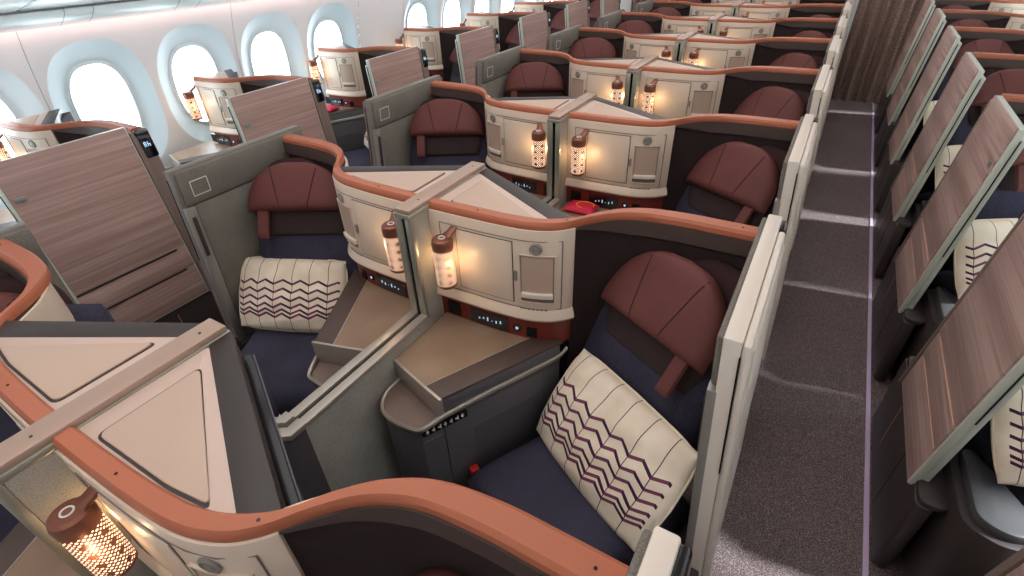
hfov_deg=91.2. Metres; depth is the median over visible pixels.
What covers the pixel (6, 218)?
console
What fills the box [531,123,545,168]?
reading lamp
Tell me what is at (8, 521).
cushion
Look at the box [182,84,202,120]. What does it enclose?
reading lamp
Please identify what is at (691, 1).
seat
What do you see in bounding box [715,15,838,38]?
base cabinet
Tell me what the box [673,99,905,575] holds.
floor
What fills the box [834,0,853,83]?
screen
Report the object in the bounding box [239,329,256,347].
plinth
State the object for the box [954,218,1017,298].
pillow
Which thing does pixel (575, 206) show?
pouch
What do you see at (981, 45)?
seat
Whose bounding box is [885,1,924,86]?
post
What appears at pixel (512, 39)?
seat
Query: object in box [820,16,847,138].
screen
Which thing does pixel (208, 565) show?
light
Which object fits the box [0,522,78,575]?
console
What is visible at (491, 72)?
screen
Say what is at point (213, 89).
base cabinet
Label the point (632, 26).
seat
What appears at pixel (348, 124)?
console
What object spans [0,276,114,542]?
seat
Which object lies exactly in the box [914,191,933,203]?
cushion
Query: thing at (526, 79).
seat
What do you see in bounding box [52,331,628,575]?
partition
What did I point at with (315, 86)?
post
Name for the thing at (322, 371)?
tray
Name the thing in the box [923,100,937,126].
pillow
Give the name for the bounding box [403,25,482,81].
base cabinet
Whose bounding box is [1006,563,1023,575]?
door
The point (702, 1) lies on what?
base cabinet
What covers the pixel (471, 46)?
door
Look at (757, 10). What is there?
base cabinet
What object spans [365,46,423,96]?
door
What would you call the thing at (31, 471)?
divider
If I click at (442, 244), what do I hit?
reading lamp
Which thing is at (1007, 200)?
seat
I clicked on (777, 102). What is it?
seat
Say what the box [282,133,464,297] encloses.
base cabinet
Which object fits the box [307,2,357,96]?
window
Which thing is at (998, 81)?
seat
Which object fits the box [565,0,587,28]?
door
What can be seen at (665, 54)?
reading lamp
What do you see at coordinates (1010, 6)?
base cabinet
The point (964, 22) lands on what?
seat
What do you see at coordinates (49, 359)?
base cabinet
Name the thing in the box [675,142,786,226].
seat
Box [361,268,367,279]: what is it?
socket
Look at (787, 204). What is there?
screen
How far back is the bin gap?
2.56 m
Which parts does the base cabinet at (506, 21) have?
locker door, rail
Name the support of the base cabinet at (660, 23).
on the floor
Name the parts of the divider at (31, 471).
post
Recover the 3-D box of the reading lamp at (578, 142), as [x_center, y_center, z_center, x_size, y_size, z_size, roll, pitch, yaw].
[0.319,-0.643,2.358,0.070,0.218,0.097,22,42,31]
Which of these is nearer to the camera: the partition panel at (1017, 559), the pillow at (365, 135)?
the partition panel at (1017, 559)
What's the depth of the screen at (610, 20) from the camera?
4.93 m
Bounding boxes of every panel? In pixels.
[0,0,251,32]
[163,125,302,340]
[872,356,947,567]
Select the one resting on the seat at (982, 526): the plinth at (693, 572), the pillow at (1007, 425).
the pillow at (1007, 425)
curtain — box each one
[631,0,645,11]
[831,0,924,103]
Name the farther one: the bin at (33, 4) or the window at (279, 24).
the window at (279, 24)
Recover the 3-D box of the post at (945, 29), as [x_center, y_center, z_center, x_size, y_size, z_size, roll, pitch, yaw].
[3.227,-1.574,3.986,0.120,0.878,0.045,17,40,26]
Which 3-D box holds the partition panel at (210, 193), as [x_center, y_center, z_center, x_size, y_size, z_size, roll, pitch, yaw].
[-1.143,-0.117,2.415,0.149,1.170,0.609,17,40,26]
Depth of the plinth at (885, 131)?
4.72 m
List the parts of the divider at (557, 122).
post, post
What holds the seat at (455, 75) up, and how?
on the floor
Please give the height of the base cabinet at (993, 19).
1.186 m
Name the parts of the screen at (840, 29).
screen frame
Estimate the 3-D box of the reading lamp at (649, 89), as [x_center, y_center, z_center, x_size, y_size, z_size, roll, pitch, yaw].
[0.850,-1.180,3.087,0.070,0.218,0.097,22,42,31]
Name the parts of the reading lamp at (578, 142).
lamp shade, lamp arm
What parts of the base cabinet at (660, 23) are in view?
rail, locker door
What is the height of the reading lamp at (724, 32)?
0.218 m
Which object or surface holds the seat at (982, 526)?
on the floor
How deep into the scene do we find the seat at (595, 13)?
6.82 m
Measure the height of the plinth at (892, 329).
0.395 m
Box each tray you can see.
[312,361,343,383]
[384,382,437,427]
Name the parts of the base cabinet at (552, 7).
rail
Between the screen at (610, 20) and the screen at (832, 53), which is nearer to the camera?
the screen at (832, 53)
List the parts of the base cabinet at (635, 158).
socket panel, touch panel, locker door, lid, niche frame, rail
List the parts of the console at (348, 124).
metal trim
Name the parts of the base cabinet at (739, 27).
locker door, rail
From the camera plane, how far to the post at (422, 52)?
3.83 m
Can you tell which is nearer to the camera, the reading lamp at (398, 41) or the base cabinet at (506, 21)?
the reading lamp at (398, 41)
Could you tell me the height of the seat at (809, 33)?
1.108 m
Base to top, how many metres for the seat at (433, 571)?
1.048 m
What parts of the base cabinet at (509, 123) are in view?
rail, niche frame, locker door, touch panel, lid, socket panel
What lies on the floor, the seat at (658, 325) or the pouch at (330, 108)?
the seat at (658, 325)
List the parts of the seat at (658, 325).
backrest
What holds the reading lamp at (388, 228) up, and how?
attached to the base cabinet at (367, 196)
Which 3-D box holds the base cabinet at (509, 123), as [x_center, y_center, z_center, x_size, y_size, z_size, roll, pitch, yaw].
[-0.042,-0.592,3.061,0.947,1.186,0.529,17,40,26]
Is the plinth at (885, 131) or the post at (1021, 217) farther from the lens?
the plinth at (885, 131)
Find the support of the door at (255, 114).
on the floor
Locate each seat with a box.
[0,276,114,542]
[234,158,358,414]
[343,147,370,165]
[409,98,488,168]
[415,568,467,575]
[449,46,460,82]
[466,250,741,565]
[503,62,563,96]
[505,23,519,49]
[550,10,564,33]
[568,37,616,58]
[589,0,600,27]
[614,20,653,33]
[649,7,680,15]
[675,0,701,3]
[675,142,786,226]
[733,86,809,120]
[769,53,823,68]
[793,30,832,38]
[809,14,838,17]
[891,69,1023,260]
[895,117,1023,373]
[902,19,988,112]
[903,420,1023,575]
[905,39,1013,159]
[916,5,970,46]
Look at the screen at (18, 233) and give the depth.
1.54 m
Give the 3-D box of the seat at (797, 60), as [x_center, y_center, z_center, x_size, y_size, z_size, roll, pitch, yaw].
[1.833,-1.118,3.774,0.733,1.108,0.923,17,40,26]
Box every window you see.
[0,66,44,209]
[47,39,167,156]
[157,24,239,141]
[241,12,307,76]
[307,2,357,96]
[404,0,438,27]
[441,0,470,27]
[473,0,498,12]
[500,0,522,12]
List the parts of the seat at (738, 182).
backrest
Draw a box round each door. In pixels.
[0,127,208,322]
[226,77,325,142]
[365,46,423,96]
[455,26,495,84]
[518,11,547,49]
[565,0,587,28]
[600,0,618,15]
[685,214,787,575]
[886,0,935,96]
[887,8,946,124]
[889,26,961,163]
[891,52,985,220]
[895,95,1023,312]
[902,219,1023,484]
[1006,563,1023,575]
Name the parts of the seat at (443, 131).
backrest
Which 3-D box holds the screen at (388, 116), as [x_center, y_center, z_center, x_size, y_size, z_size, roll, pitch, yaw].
[-0.613,-0.654,3.145,0.149,1.170,0.609,17,40,26]
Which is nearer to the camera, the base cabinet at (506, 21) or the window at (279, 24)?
the window at (279, 24)
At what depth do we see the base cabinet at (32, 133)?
2.50 m
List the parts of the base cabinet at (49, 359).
locker door, rail, lid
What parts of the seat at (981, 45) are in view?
backrest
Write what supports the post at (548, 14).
on the floor
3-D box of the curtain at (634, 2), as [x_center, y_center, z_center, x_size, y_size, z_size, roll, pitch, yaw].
[2.094,-4.216,7.251,0.751,2.200,0.097,17,40,26]
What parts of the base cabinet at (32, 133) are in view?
locker door, lid, rail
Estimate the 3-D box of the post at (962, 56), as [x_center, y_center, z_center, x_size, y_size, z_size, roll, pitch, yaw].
[2.696,-1.037,3.257,0.120,0.878,0.045,17,40,26]
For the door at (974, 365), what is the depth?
1.58 m
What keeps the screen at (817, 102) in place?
attached to the base cabinet at (683, 89)
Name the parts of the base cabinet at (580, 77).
rail, niche frame, locker door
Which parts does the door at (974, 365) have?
veneer panel, groove trim, veneer panel, groove trim, door frame, panel, veneer panel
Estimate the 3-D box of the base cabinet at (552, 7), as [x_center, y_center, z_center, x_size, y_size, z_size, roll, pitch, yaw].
[0.496,-3.052,6.516,0.860,1.186,0.460,17,40,26]
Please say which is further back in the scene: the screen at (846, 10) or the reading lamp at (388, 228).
the screen at (846, 10)
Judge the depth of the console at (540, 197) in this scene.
2.64 m
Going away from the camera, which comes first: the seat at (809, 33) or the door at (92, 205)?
the door at (92, 205)
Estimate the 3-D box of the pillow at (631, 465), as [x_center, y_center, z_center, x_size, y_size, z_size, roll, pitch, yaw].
[0.290,0.473,1.543,0.240,0.314,0.541,-20,39,-24]
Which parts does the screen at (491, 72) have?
sliding door, textile panel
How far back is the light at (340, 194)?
1.83 m
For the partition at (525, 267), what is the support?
on the floor
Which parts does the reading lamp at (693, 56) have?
lamp shade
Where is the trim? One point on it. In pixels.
(865, 557)
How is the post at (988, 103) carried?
on the floor
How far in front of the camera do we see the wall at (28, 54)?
3.28 m
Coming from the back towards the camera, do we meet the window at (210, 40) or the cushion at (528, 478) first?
the window at (210, 40)
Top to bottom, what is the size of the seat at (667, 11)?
1.141 m
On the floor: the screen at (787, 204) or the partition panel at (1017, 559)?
the partition panel at (1017, 559)
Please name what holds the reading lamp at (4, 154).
attached to the base cabinet at (32, 133)
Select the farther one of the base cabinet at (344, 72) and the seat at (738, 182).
the base cabinet at (344, 72)
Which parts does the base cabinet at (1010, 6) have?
rail, locker door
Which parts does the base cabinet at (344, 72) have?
locker door, touch panel, niche frame, rail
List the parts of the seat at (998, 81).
backrest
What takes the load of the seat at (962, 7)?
on the floor
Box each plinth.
[152,291,225,325]
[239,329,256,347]
[679,496,698,575]
[873,245,925,380]
[874,144,904,211]
[874,181,913,277]
[875,87,896,133]
[875,111,900,166]
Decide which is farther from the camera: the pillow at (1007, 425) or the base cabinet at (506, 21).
the base cabinet at (506, 21)
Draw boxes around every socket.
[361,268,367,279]
[527,327,536,337]
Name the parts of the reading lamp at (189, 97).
lamp shade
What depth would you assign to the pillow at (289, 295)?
2.17 m
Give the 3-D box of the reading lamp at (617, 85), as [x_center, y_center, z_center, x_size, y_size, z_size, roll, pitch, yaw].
[0.666,-1.237,3.179,0.070,0.218,0.097,13,38,20]
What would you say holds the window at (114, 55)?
in the wall at (28, 54)
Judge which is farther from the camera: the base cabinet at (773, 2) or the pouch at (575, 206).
the base cabinet at (773, 2)
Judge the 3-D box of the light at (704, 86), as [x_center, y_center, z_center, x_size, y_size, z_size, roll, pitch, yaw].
[1.132,-1.188,2.951,0.040,0.040,0.006,5,36,10]
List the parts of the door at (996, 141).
veneer panel, groove trim, veneer panel, groove trim, veneer panel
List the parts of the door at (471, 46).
panel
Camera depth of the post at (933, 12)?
4.83 m
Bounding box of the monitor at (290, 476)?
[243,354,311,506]
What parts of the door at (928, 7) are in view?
veneer panel, veneer panel, veneer panel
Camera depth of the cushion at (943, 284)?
2.43 m
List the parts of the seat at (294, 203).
backrest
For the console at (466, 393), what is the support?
on the floor
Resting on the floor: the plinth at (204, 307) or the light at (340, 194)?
the plinth at (204, 307)
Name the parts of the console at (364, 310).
metal trim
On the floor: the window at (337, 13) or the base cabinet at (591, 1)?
the base cabinet at (591, 1)
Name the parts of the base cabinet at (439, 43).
locker door, niche frame, rail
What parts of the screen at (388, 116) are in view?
sliding door, textile panel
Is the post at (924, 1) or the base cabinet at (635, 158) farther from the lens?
the post at (924, 1)
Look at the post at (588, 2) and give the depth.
6.03 m
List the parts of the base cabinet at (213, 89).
socket panel, locker door, lid, touch panel, niche frame, rail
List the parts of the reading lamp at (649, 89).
lamp shade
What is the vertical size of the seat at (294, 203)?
1.141 m
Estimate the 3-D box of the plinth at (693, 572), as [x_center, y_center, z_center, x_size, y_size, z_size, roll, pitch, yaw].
[0.584,0.897,1.667,0.086,0.395,0.790,17,40,26]
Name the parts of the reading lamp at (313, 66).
lamp shade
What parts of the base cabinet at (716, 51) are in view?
locker door, niche frame, rail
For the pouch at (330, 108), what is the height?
0.035 m
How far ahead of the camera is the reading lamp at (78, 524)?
0.87 m
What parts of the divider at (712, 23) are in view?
post, post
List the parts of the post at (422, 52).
post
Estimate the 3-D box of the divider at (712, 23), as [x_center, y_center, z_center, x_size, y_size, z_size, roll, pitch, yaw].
[1.756,-1.847,4.734,0.084,1.204,1.073,17,40,26]
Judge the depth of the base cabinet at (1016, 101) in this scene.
2.31 m
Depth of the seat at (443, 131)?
2.83 m
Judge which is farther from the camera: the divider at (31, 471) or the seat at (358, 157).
the seat at (358, 157)
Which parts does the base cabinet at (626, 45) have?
rail, locker door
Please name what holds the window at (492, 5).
in the wall at (28, 54)
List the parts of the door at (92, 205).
groove trim, veneer panel, groove trim, veneer panel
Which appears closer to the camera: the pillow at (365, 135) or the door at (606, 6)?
the pillow at (365, 135)
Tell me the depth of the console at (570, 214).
2.48 m
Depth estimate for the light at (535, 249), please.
1.49 m
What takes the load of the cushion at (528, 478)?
on the seat at (658, 325)
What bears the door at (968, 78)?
on the floor
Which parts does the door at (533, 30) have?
door frame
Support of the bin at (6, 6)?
attached to the ceiling
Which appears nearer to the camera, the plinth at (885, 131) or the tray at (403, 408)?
the tray at (403, 408)
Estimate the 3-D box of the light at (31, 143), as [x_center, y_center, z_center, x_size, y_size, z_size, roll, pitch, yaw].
[-2.387,-0.715,2.492,0.040,0.040,0.006,5,36,10]
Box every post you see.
[128,128,210,291]
[308,79,337,145]
[418,48,429,78]
[493,27,499,52]
[547,13,550,34]
[587,1,589,26]
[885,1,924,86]
[886,12,933,110]
[887,29,945,143]
[889,56,962,190]
[893,99,991,261]
[898,211,1023,383]
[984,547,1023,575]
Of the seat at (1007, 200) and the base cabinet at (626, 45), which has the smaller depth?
the seat at (1007, 200)
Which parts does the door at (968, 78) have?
veneer panel, groove trim, veneer panel, groove trim, veneer panel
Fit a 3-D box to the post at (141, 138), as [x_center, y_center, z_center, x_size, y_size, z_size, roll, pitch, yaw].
[-1.709,-0.371,2.576,0.120,0.878,0.085,17,40,26]
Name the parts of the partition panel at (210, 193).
sliding door, textile panel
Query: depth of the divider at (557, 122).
2.40 m
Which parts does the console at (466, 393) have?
metal trim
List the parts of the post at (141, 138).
post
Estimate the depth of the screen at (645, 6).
5.64 m
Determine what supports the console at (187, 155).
on the floor
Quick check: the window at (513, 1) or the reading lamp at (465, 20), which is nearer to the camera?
the reading lamp at (465, 20)
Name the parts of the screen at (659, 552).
screen frame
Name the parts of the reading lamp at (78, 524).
lamp arm, lamp shade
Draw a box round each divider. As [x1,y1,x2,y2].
[0,318,229,575]
[281,161,486,497]
[542,93,596,209]
[624,54,658,108]
[673,30,698,61]
[706,13,725,34]
[730,1,745,15]
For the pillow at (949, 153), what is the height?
0.314 m
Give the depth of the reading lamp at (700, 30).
4.58 m
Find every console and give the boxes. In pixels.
[0,208,16,228]
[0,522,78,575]
[165,140,232,169]
[307,270,410,388]
[325,102,365,151]
[380,312,567,487]
[530,193,545,199]
[559,201,609,217]
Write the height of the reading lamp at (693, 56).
0.218 m
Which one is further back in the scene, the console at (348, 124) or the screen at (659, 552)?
the console at (348, 124)
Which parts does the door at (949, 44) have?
veneer panel, veneer panel, veneer panel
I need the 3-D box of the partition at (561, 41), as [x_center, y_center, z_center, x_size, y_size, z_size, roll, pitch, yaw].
[0.449,-1.728,4.604,0.149,1.170,0.609,17,40,26]
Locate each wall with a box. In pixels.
[0,0,544,167]
[620,0,631,11]
[840,0,858,59]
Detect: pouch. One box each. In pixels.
[326,105,339,111]
[563,200,598,214]
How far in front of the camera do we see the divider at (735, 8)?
5.23 m
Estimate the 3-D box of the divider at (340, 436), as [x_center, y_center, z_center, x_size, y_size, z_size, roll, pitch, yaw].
[-0.368,0.301,1.815,0.084,1.204,1.073,17,40,26]
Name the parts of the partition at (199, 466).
locker door, lid, niche frame, rail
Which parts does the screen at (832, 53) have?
screen frame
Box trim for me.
[862,103,873,575]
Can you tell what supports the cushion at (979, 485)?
on the seat at (982, 526)
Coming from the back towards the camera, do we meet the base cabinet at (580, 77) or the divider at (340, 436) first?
the base cabinet at (580, 77)
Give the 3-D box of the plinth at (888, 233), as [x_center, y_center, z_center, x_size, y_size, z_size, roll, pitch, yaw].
[2.592,-0.425,3.421,0.086,0.395,0.790,17,40,26]
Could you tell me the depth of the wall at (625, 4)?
7.56 m
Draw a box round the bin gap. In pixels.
[0,0,138,15]
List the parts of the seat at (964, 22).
backrest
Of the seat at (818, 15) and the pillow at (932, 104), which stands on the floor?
the seat at (818, 15)
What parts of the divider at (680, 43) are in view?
post, post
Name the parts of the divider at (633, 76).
post, post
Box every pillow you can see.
[239,256,347,332]
[364,131,368,148]
[536,349,697,551]
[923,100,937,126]
[935,145,961,188]
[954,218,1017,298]
[990,386,1023,486]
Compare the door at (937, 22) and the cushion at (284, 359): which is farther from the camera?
the door at (937, 22)
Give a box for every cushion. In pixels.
[0,507,19,542]
[241,329,318,414]
[466,436,689,565]
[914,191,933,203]
[926,270,957,297]
[961,421,1023,505]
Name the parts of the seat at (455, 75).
backrest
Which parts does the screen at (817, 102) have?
screen frame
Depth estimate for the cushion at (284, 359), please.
2.09 m
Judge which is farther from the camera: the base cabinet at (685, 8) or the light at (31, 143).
the base cabinet at (685, 8)
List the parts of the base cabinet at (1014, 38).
rail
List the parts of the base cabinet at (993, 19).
rail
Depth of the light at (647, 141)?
2.22 m
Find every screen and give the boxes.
[0,222,75,303]
[363,75,441,165]
[475,44,526,97]
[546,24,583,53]
[596,9,624,28]
[626,526,692,575]
[633,0,653,12]
[760,114,818,363]
[791,64,832,249]
[808,35,841,183]
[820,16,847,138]
[828,2,851,106]
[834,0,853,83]
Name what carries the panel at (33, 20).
attached to the wall at (28, 54)
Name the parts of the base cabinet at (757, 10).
locker door, rail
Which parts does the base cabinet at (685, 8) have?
rail, locker door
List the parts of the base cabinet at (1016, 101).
rail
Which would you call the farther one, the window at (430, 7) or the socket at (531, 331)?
the window at (430, 7)
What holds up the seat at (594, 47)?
on the floor
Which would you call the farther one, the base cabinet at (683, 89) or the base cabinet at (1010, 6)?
the base cabinet at (1010, 6)
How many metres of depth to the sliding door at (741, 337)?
1.17 m
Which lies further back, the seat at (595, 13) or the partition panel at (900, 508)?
the seat at (595, 13)
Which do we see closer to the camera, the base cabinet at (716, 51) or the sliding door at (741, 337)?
the sliding door at (741, 337)
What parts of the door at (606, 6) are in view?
door frame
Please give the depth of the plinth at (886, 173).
3.98 m
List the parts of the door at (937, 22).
veneer panel, veneer panel, veneer panel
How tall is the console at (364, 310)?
0.752 m
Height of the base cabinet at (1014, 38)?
1.186 m
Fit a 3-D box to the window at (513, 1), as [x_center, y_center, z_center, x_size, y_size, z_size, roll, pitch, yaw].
[-0.008,-3.601,6.479,0.179,0.769,0.564,17,40,26]
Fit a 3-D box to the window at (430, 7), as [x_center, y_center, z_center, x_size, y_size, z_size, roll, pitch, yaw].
[-0.933,-2.665,5.208,0.179,0.769,0.564,17,40,26]
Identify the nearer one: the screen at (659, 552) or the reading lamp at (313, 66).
the screen at (659, 552)
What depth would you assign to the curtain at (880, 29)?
6.08 m
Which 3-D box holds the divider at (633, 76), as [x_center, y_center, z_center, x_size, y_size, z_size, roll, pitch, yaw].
[0.694,-0.773,3.275,0.084,1.204,1.073,17,40,26]
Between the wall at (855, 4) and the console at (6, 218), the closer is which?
the console at (6, 218)
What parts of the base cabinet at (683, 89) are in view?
locker door, lid, niche frame, rail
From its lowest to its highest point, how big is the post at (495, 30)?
0.878 m
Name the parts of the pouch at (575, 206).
cord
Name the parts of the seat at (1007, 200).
backrest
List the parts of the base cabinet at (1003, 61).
rail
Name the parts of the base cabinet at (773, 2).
locker door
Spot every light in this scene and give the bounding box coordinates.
[28,140,35,147]
[196,557,222,573]
[338,192,343,202]
[529,243,541,255]
[643,137,651,145]
[701,83,707,89]
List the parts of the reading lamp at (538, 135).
lamp shade, lamp arm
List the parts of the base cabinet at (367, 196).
niche frame, rail, locker door, touch panel, lid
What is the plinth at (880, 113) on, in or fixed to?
on the floor
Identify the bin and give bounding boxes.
[0,0,30,12]
[19,0,118,10]
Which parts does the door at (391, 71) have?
panel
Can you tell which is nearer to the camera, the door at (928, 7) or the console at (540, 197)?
the console at (540, 197)
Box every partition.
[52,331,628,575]
[428,168,758,380]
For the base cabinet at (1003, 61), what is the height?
1.186 m
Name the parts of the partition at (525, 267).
socket panel, locker door, touch panel, lid, niche frame, panel, rail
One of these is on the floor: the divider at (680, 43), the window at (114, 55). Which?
the divider at (680, 43)
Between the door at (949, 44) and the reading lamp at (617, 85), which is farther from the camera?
the door at (949, 44)
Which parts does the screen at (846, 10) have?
screen frame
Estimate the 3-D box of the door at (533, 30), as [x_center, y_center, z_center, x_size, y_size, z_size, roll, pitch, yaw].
[0.252,-2.378,5.273,0.120,0.894,0.533,17,40,26]
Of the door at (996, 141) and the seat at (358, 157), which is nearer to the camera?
the door at (996, 141)
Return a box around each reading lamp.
[0,131,11,160]
[45,486,137,575]
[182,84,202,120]
[308,54,321,83]
[381,210,403,273]
[395,34,403,45]
[431,226,456,289]
[459,18,466,25]
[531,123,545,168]
[570,129,588,176]
[611,76,622,103]
[642,79,657,113]
[661,46,670,59]
[688,48,699,64]
[698,26,703,32]
[719,27,728,36]
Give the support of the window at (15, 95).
in the wall at (28, 54)
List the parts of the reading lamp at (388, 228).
lamp arm, lamp shade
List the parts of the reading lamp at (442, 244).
lamp shade, lamp arm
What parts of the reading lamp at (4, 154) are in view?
lamp shade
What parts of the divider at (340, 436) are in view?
rail, rail, panel, post, post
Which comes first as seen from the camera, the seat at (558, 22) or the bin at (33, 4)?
the bin at (33, 4)
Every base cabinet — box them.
[0,109,141,155]
[0,239,199,429]
[193,69,312,145]
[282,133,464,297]
[317,43,419,110]
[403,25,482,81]
[431,80,579,195]
[467,11,537,51]
[515,1,577,20]
[520,48,644,104]
[553,0,594,3]
[565,97,798,210]
[579,27,686,59]
[621,12,714,33]
[637,58,818,118]
[653,0,736,15]
[684,33,830,68]
[700,0,748,2]
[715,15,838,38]
[738,2,843,18]
[755,0,845,4]
[900,9,1023,114]
[901,0,1023,77]
[905,26,1023,154]
[912,52,1023,207]
[923,93,1023,294]
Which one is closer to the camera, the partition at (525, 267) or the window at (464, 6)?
the partition at (525, 267)
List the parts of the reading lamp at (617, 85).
lamp shade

